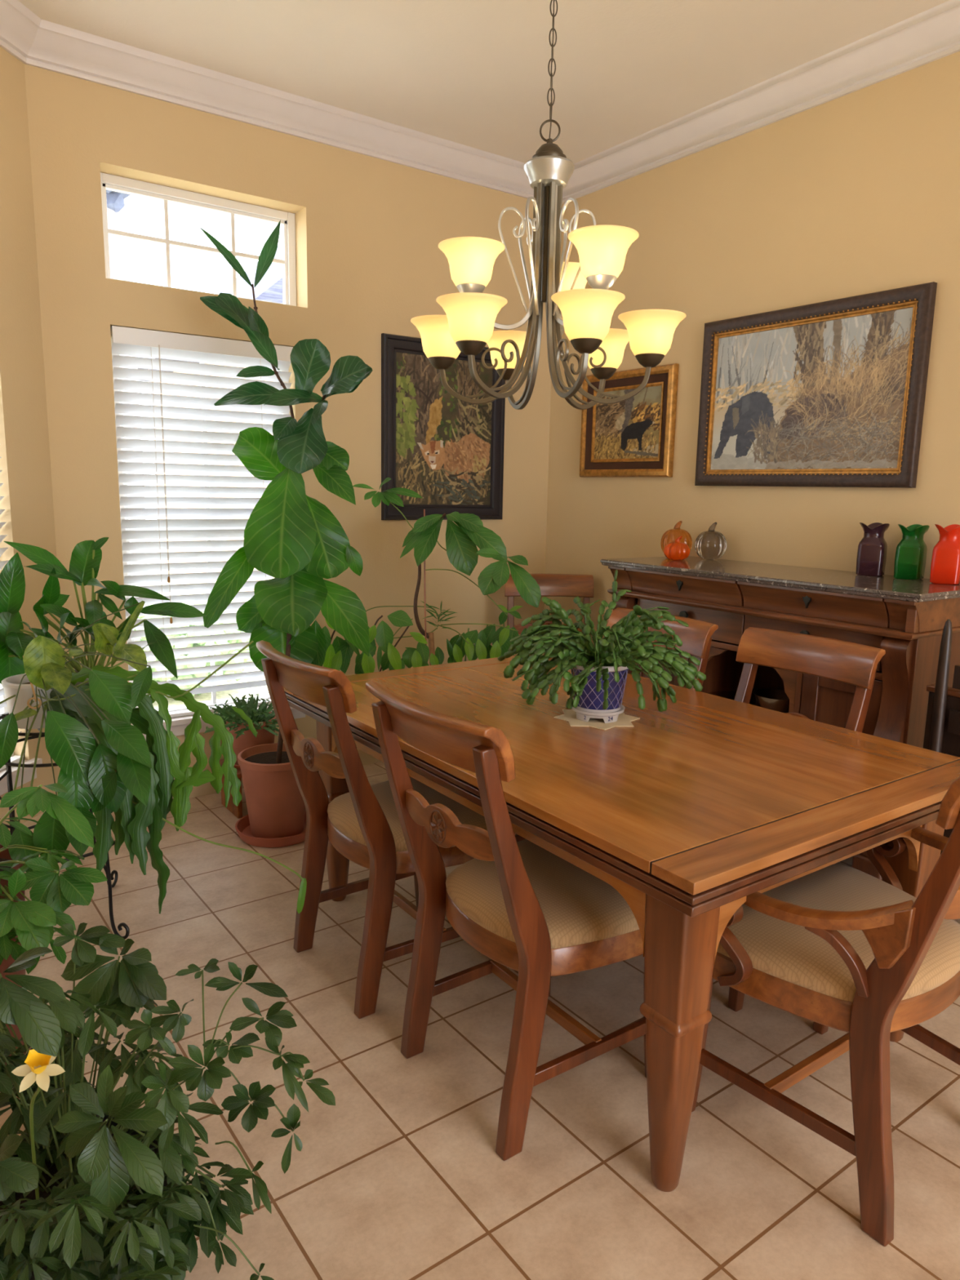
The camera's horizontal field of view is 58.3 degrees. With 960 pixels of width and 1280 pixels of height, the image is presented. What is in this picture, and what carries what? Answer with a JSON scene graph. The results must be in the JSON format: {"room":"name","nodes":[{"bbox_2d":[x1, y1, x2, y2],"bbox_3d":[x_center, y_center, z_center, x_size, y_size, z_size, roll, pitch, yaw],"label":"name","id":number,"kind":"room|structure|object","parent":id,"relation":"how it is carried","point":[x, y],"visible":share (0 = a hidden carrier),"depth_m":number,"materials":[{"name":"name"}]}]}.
{"room":"dining room","nodes":[
{"label":"dining room","id":0,"kind":"room"},
{"bbox_2d":[0,46,62,830],"bbox_3d":[-1.964,-0.581,2.489,0.200,3.050,2.180,3,10,9],"label":"wall","id":1,"kind":"structure","parent":0,"point":[25,476],"depth_m":3.23,"materials":[{"name":"beige paint"}]},
{"bbox_2d":[0,457,23,770],"bbox_3d":[-1.853,-0.296,2.808,0.063,1.699,0.870,3,10,9],"label":"window blind","id":2,"kind":"object","parent":1,"relation":"attached to","point":[15,759],"visible":0.36,"depth_m":3.24,"materials":[{"name":"white plastic"}]},
{"bbox_2d":[0,0,41,63],"bbox_3d":[-1.784,-2.015,2.201,0.112,0.119,1.960,3,10,9],"label":"trim","id":3,"kind":"structure","parent":1,"relation":"attached to","point":[19,26],"depth_m":3.05,"materials":[{"name":"white paint"}]},
{"bbox_2d":[0,683,42,795],"bbox_3d":[-1.866,-0.258,2.817,0.150,1.784,0.942,3,10,9],"label":"window","id":4,"kind":"structure","parent":1,"relation":"in","point":[28,771],"depth_m":3.31,"materials":[{"name":"white plastic"}]},
{"bbox_2d":[21,811,44,832],"bbox_3d":[-1.887,0.876,2.716,0.016,0.105,1.960,3,10,9],"label":"baseboard","id":5,"kind":"structure","parent":1,"relation":"attached to","point":[28,823],"depth_m":3.40,"materials":[{"name":"beige paint"}]},
{"bbox_2d":[24,63,551,771],"bbox_3d":[-0.737,-0.860,4.220,2.922,3.050,0.200,-6,12,-35],"label":"wall","id":6,"kind":"structure","parent":0,"point":[370,261],"depth_m":3.90,"materials":[{"name":"beige paint"}]},
{"bbox_2d":[100,172,296,306],"bbox_3d":[-1.220,-1.714,3.764,0.867,0.430,0.050,-6,12,-35],"label":"window","id":7,"kind":"structure","parent":6,"relation":"in","point":[166,194],"depth_m":3.74,"materials":[{"name":"white plastic"}]},
{"bbox_2d":[111,337,305,740],"bbox_3d":[-1.208,-0.453,3.881,0.850,1.744,0.150,-6,12,-35],"label":"window","id":8,"kind":"structure","parent":6,"relation":"in","point":[179,724],"depth_m":3.88,"materials":[{"name":"white plastic"}]},
{"bbox_2d":[110,325,293,717],"bbox_3d":[-1.198,-0.488,3.861,0.778,1.659,0.071,-6,12,-35],"label":"window blind","id":9,"kind":"object","parent":8,"relation":"attached to","point":[126,340],"visible":0.54,"depth_m":3.77,"materials":[{"name":"white plastic"}]},
{"bbox_2d":[93,747,382,815],"bbox_3d":[-0.682,0.604,4.402,2.572,0.105,0.016,-6,12,-35],"label":"baseboard","id":10,"kind":"structure","parent":6,"relation":"attached to","point":[206,788],"depth_m":4.00,"materials":[{"name":"beige paint"}]},
{"bbox_2d":[25,19,533,198],"bbox_3d":[-0.598,-2.282,3.857,2.572,0.119,0.112,-6,12,-35],"label":"trim","id":11,"kind":"structure","parent":6,"relation":"attached to","point":[55,47],"depth_m":3.62,"materials":[{"name":"white paint"}]},
{"bbox_2d":[381,333,505,519],"bbox_3d":[-0.175,-1.071,4.444,0.744,0.893,0.029,-6,12,-35],"label":"framed painting","id":12,"kind":"object","parent":6,"relation":"attached to","point":[446,449],"visible":0.94,"depth_m":4.43,"materials":[{"name":"black paint"}]},
{"bbox_2d":[0,761,959,1279],"bbox_3d":[0.760,1.297,1.256,4.558,0.120,7.535,-6,12,-35],"label":"floor","id":13,"kind":"structure","parent":0,"point":[404,1177],"depth_m":1.96,"materials":[{"name":"tile"}]},
{"bbox_2d":[0,782,107,1065],"bbox_3d":[-1.061,0.674,1.982,0.606,0.788,0.303,9,12,36],"label":"plant","id":14,"kind":"object","parent":13,"relation":"on","point":[24,926],"visible":0.94,"depth_m":1.83,"materials":[{"name":"green plant"}]},
{"bbox_2d":[0,713,129,939],"bbox_3d":[-1.355,0.579,2.742,0.394,0.698,0.463,-4,11,-28],"label":"wire plant stand","id":15,"kind":"object","parent":13,"relation":"on","point":[109,876],"visible":0.3,"depth_m":2.68,"materials":[{"name":"black metal"}]},
{"bbox_2d":[0,537,206,687],"bbox_3d":[-1.200,-0.040,2.679,0.644,0.548,0.214,2,10,3],"label":"potted plant","id":16,"kind":"object","parent":15,"relation":"on","point":[86,555],"visible":0.62,"depth_m":2.69,"materials":[{"name":"plant"}]},
{"bbox_2d":[0,640,306,914],"bbox_3d":[-0.998,0.386,2.368,0.984,0.754,0.455,4,10,18],"label":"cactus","id":17,"kind":"object","parent":15,"relation":"on","point":[133,817],"visible":0.66,"depth_m":2.42,"materials":[{"name":"plant"}]},
{"bbox_2d":[0,600,152,872],"bbox_3d":[-1.047,0.209,2.291,0.380,0.623,0.738,-2,10,-16],"label":"potted plant","id":18,"kind":"object","parent":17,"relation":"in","point":[98,778],"visible":0.98,"depth_m":2.09,"materials":[{"name":"green plant"}]},
{"bbox_2d":[0,922,335,1279],"bbox_3d":[-0.580,0.799,1.378,0.561,0.900,0.816,-6,12,-35],"label":"plant","id":19,"kind":"object","parent":13,"relation":"on","point":[115,1202],"visible":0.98,"depth_m":1.31,"materials":[{"name":"green plant"}]},
{"bbox_2d":[11,1048,65,1199],"bbox_3d":[-0.638,0.735,1.250,0.063,0.377,0.166,-6,12,-35],"label":"daffodil","id":20,"kind":"object","parent":19,"relation":"on","point":[38,1067],"visible":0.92,"depth_m":1.18,"materials":[{"name":"beige plant"}]},
{"bbox_2d":[219,759,242,818],"bbox_3d":[-1.012,0.645,3.844,0.270,0.205,0.240,-6,12,-35],"label":"stool","id":21,"kind":"object","parent":13,"relation":"on","point":[236,811],"visible":0.16,"depth_m":3.75,"materials":[{"name":"brown wood"}]},
{"bbox_2d":[234,764,240,768],"bbox_3d":[-1.010,0.533,3.824,0.236,0.022,0.236,-6,12,-35],"label":"saucer","id":22,"kind":"object","parent":21,"relation":"on","point":[237,766],"visible":0.05,"depth_m":3.72,"materials":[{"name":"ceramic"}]},
{"bbox_2d":[202,693,279,764],"bbox_3d":[-1.018,0.390,3.791,0.376,0.297,0.404,0,10,-4],"label":"plant","id":23,"kind":"object","parent":22,"relation":"on","point":[264,721],"visible":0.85,"depth_m":3.72,"materials":[{"name":"plant"}]},
{"bbox_2d":[235,810,306,847],"bbox_3d":[-0.838,0.778,3.564,0.336,0.046,0.336,-6,12,-35],"label":"saucer","id":24,"kind":"object","parent":13,"relation":"on","point":[242,827],"visible":0.47,"depth_m":3.44,"materials":[{"name":"ceramic"}]},
{"bbox_2d":[237,742,306,838],"bbox_3d":[-0.835,0.627,3.538,0.300,0.335,0.300,-6,12,-35],"label":"pot","id":25,"kind":"object","parent":24,"relation":"on","point":[275,804],"depth_m":3.44,"materials":[{"name":"ceramic"}]},
{"bbox_2d":[200,220,372,838],"bbox_3d":[-0.783,-0.407,3.372,0.699,2.431,0.398,3,10,8],"label":"potted plant","id":26,"kind":"object","parent":24,"relation":"on","point":[291,537],"visible":0.93,"depth_m":3.37,"materials":[{"name":"plant"}]},
{"bbox_2d":[256,640,490,1018],"bbox_3d":[-0.289,0.496,2.531,0.630,0.979,0.495,-6,12,-35],"label":"dining chair","id":27,"kind":"object","parent":13,"relation":"on","point":[362,824],"visible":0.84,"depth_m":2.37,"materials":[{"name":"brown wood"}]},
{"bbox_2d":[327,776,487,851],"bbox_3d":[-0.215,0.508,2.588,0.447,0.066,0.495,-6,12,-35],"label":"seat cushion","id":28,"kind":"object","parent":27,"relation":"on","point":[342,820],"depth_m":2.48,"materials":[{"name":"beige fabric"}]},
{"bbox_2d":[317,609,439,773],"bbox_3d":[-0.512,0.322,3.706,0.713,0.908,0.321,6,11,25],"label":"plant","id":29,"kind":"object","parent":13,"relation":"on","point":[339,654],"visible":0.52,"depth_m":3.62,"materials":[{"name":"green plant"}]},
{"bbox_2d":[352,477,541,665],"bbox_3d":[-0.155,0.044,3.721,0.793,1.462,0.307,0,10,-5],"label":"tree","id":30,"kind":"object","parent":13,"relation":"on","point":[467,531],"visible":0.74,"depth_m":3.66,"materials":[{"name":"green plant"}]},
{"bbox_2d":[435,604,526,664],"bbox_3d":[-0.009,0.283,3.949,0.435,0.919,0.276,6,11,26],"label":"philodendron","id":31,"kind":"object","parent":13,"relation":"on","point":[478,646],"visible":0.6,"depth_m":3.88,"materials":[{"name":"plant"}]},
{"bbox_2d":[364,680,646,1160],"bbox_3d":[0.089,0.588,2.048,0.630,0.979,0.495,-6,12,-35],"label":"dining chair","id":32,"kind":"object","parent":13,"relation":"on","point":[536,914],"visible":0.88,"depth_m":1.92,"materials":[{"name":"brown wood"}]},
{"bbox_2d":[445,839,639,948],"bbox_3d":[0.163,0.600,2.104,0.447,0.066,0.495,-6,12,-35],"label":"seat cushion","id":33,"kind":"object","parent":32,"relation":"on","point":[580,910],"depth_m":1.97,"materials":[{"name":"beige fabric"}]},
{"bbox_2d":[504,573,594,635],"bbox_3d":[0.371,0.176,4.426,0.495,0.979,0.630,1,10,-3],"label":"dining chair","id":34,"kind":"object","parent":13,"relation":"on","point":[550,584],"visible":0.2,"depth_m":4.59,"materials":[{"name":"brown wood"}]},
{"bbox_2d":[514,607,718,841],"bbox_3d":[0.447,0.414,3.078,0.630,0.979,0.495,-6,12,-35],"label":"dining chair","id":35,"kind":"object","parent":13,"relation":"on","point":[695,638],"visible":0.13,"depth_m":3.02,"materials":[{"name":"brown wood"}]},
{"bbox_2d":[283,652,959,1191],"bbox_3d":[0.309,0.608,2.593,1.150,0.760,1.793,-6,12,-35],"label":"dining table","id":36,"kind":"object","parent":13,"relation":"on","point":[703,805],"visible":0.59,"depth_m":1.94,"materials":[{"name":"brown wood"}]},
{"bbox_2d":[553,709,639,730],"bbox_3d":[0.345,0.230,2.542,0.236,0.002,0.236,-3,11,-24],"label":"doily","id":37,"kind":"object","parent":36,"relation":"on","point":[624,720],"visible":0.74,"depth_m":2.50,"materials":[{"name":"beige fabric"}]},
{"bbox_2d":[571,705,625,723],"bbox_3d":[0.346,0.212,2.538,0.160,0.034,0.160,-6,12,-35],"label":"stand","id":38,"kind":"object","parent":37,"relation":"on","point":[584,716],"visible":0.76,"depth_m":2.48,"materials":[{"name":"white ceramic"}]},
{"bbox_2d":[570,667,628,710],"bbox_3d":[0.347,0.137,2.525,0.168,0.125,0.168,-6,12,-35],"label":"pot","id":39,"kind":"object","parent":38,"relation":"on","point":[589,700],"depth_m":2.46,"materials":[{"name":"blue ceramic"}]},
{"bbox_2d":[497,569,706,712],"bbox_3d":[0.337,0.017,2.517,0.553,0.424,0.530,-1,10,-10],"label":"cactus","id":40,"kind":"object","parent":36,"relation":"on","point":[597,677],"visible":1,"depth_m":2.44,"materials":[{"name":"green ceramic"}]},
{"bbox_2d":[600,555,959,879],"bbox_3d":[1.160,0.282,3.489,0.550,1.125,1.430,-6,12,-35],"label":"sideboard","id":41,"kind":"object","parent":13,"relation":"on","point":[905,619],"visible":0.48,"depth_m":3.06,"materials":[{"name":"wood"}]},
{"bbox_2d":[660,520,692,551],"bbox_3d":[0.911,-0.469,3.991,0.140,0.169,0.144,-6,12,-35],"label":"pumpkin","id":42,"kind":"object","parent":41,"relation":"on","point":[670,535],"visible":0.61,"depth_m":3.95,"materials":[{"name":"orange glass"}]},
{"bbox_2d":[663,535,689,560],"bbox_3d":[0.872,-0.407,3.812,0.111,0.109,0.114,-6,12,-35],"label":"pumpkin","id":43,"kind":"object","parent":41,"relation":"on","point":[677,550],"visible":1,"depth_m":3.78,"materials":[{"name":"orange glass"}]},
{"bbox_2d":[694,522,726,559],"bbox_3d":[1.042,-0.448,3.887,0.137,0.169,0.140,-6,12,-35],"label":"pumpkin","id":44,"kind":"object","parent":41,"relation":"on","point":[709,544],"visible":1,"depth_m":3.84,"materials":[{"name":"silver"}]},
{"bbox_2d":[707,690,760,706],"bbox_3d":[1.063,0.246,3.543,0.260,0.016,0.260,-6,12,-35],"label":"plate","id":45,"kind":"object","parent":41,"relation":"on","point":[731,695],"visible":0.28,"depth_m":3.60,"materials":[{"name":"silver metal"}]},
{"bbox_2d":[751,687,760,693],"bbox_3d":[1.198,0.273,3.508,0.405,0.018,0.484,-6,12,-35],"label":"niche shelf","id":46,"kind":"object","parent":41,"relation":"attached to","point":[753,688],"depth_m":3.79,"materials":[{"name":"brown wood"}]},
{"bbox_2d":[753,688,789,713],"bbox_3d":[1.163,0.249,3.366,0.190,0.075,0.190,-6,12,-35],"label":"serving bowl","id":47,"kind":"object","parent":41,"relation":"on","point":[776,700],"visible":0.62,"depth_m":3.34,"materials":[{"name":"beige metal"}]},
{"bbox_2d":[855,522,889,576],"bbox_3d":[1.489,-0.344,3.267,0.104,0.198,0.103,8,12,35],"label":"glass vase","id":48,"kind":"object","parent":41,"relation":"on","point":[871,558],"visible":1,"depth_m":3.23,"materials":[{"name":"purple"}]},
{"bbox_2d":[893,524,929,580],"bbox_3d":[1.581,-0.323,3.156,0.104,0.198,0.103,9,13,37],"label":"glass vase","id":49,"kind":"object","parent":41,"relation":"on","point":[910,558],"visible":1,"depth_m":3.12,"materials":[{"name":"green glass"}]},
{"bbox_2d":[929,524,959,584],"bbox_3d":[1.639,-0.300,3.009,0.104,0.205,0.103,9,13,39],"label":"glass vase","id":50,"kind":"object","parent":41,"relation":"on","point":[945,559],"visible":1,"depth_m":2.97,"materials":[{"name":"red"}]},
{"bbox_2d":[728,626,885,1011],"bbox_3d":[0.826,0.495,2.658,0.630,0.979,0.495,-6,12,-35],"label":"dining chair","id":51,"kind":"object","parent":13,"relation":"on","point":[843,661],"visible":0.21,"depth_m":2.70,"materials":[{"name":"brown wood"}]},
{"bbox_2d":[691,777,959,1246],"bbox_3d":[0.870,0.635,1.863,0.668,0.979,0.635,-6,12,-35],"label":"armchair","id":52,"kind":"object","parent":13,"relation":"on","point":[839,947],"visible":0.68,"depth_m":1.72,"materials":[{"name":"brown wood"}]},
{"bbox_2d":[716,863,959,1002],"bbox_3d":[0.818,0.642,1.938,0.596,0.066,0.457,-6,12,-35],"label":"seat cushion","id":53,"kind":"object","parent":52,"relation":"on","point":[788,957],"depth_m":1.81,"materials":[{"name":"beige fabric"}]},
{"bbox_2d":[922,618,959,854],"bbox_3d":[1.705,0.470,2.677,0.428,1.055,0.518,-6,12,-35],"label":"chair","id":54,"kind":"object","parent":13,"relation":"on","point":[942,727],"visible":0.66,"depth_m":2.67,"materials":[{"name":"brown wood"}]},
{"bbox_2d":[17,0,949,164],"bbox_3d":[0.820,-1.825,0.709,4.558,0.120,7.535,-6,12,-35],"label":"ceiling","id":55,"kind":"structure","parent":0,"point":[473,73],"depth_m":3.24,"materials":[{"name":"beige paint"}]},
{"bbox_2d":[410,0,686,409],"bbox_3d":[0.176,-1.314,2.149,0.702,1.407,0.686,-6,12,-35],"label":"chandelier","id":56,"kind":"object","parent":55,"relation":"hanging from","point":[468,324],"visible":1,"depth_m":2.15,"materials":[{"name":"grey metal"}]},
{"bbox_2d":[543,51,959,644],"bbox_3d":[2.506,-0.427,2.103,0.150,3.050,7.385,-6,12,-35],"label":"wall","id":57,"kind":"structure","parent":0,"point":[857,193],"depth_m":3.60,"materials":[{"name":"beige paint"}]},
{"bbox_2d":[579,363,679,476],"bbox_3d":[0.732,-1.091,4.352,0.037,0.525,0.640,-6,12,-35],"label":"framed painting","id":58,"kind":"object","parent":57,"relation":"attached to","point":[634,436],"visible":0.93,"depth_m":4.32,"materials":[{"name":"gold metal"}]},
{"bbox_2d":[562,0,959,204],"bbox_3d":[2.470,-1.847,1.715,0.112,0.119,7.235,-6,12,-35],"label":"trim","id":59,"kind":"structure","parent":57,"relation":"attached to","point":[932,34],"depth_m":3.44,"materials":[{"name":"white paint"}]},
{"bbox_2d":[694,281,937,488],"bbox_3d":[1.312,-0.998,3.543,0.039,0.722,1.032,-6,12,-35],"label":"framed painting","id":60,"kind":"object","parent":57,"relation":"attached to","point":[830,393],"visible":1,"depth_m":3.47,"materials":[{"name":"multicoloured paper"}]},
{"label":"outside","id":61,"kind":"structure","parent":0,"visible":0},
{"bbox_2d":[137,538,269,709],"bbox_3d":[-9.113,-0.971,14.505,30.000,0.200,25.915,-6,12,-35],"label":"floor","id":62,"kind":"structure","parent":61,"point":[222,695],"depth_m":7.12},
{"bbox_2d":[106,189,148,619],"bbox_3d":[-3.306,-2.663,7.330,1.238,5.832,1.337,-6,12,-35],"label":"tree","id":63,"kind":"object","parent":62,"relation":"on","point":[118,247],"visible":0.02,"depth_m":7.31,"materials":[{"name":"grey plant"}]},
{"bbox_2d":[133,601,252,696],"bbox_3d":[-2.304,0.065,6.592,1.251,0.803,0.875,-6,12,-35],"label":"bush","id":64,"kind":"object","parent":62,"relation":"on","point":[203,633],"visible":0.22,"depth_m":6.43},
{"bbox_2d":[137,243,283,591],"bbox_3d":[-1.313,-5.101,16.332,9.700,7.600,5.600,-6,12,-35],"label":"neighbor house","id":65,"kind":"structure","parent":62,"relation":"on","point":[269,288],"depth_m":13.75,"materials":[{"name":"brick"}]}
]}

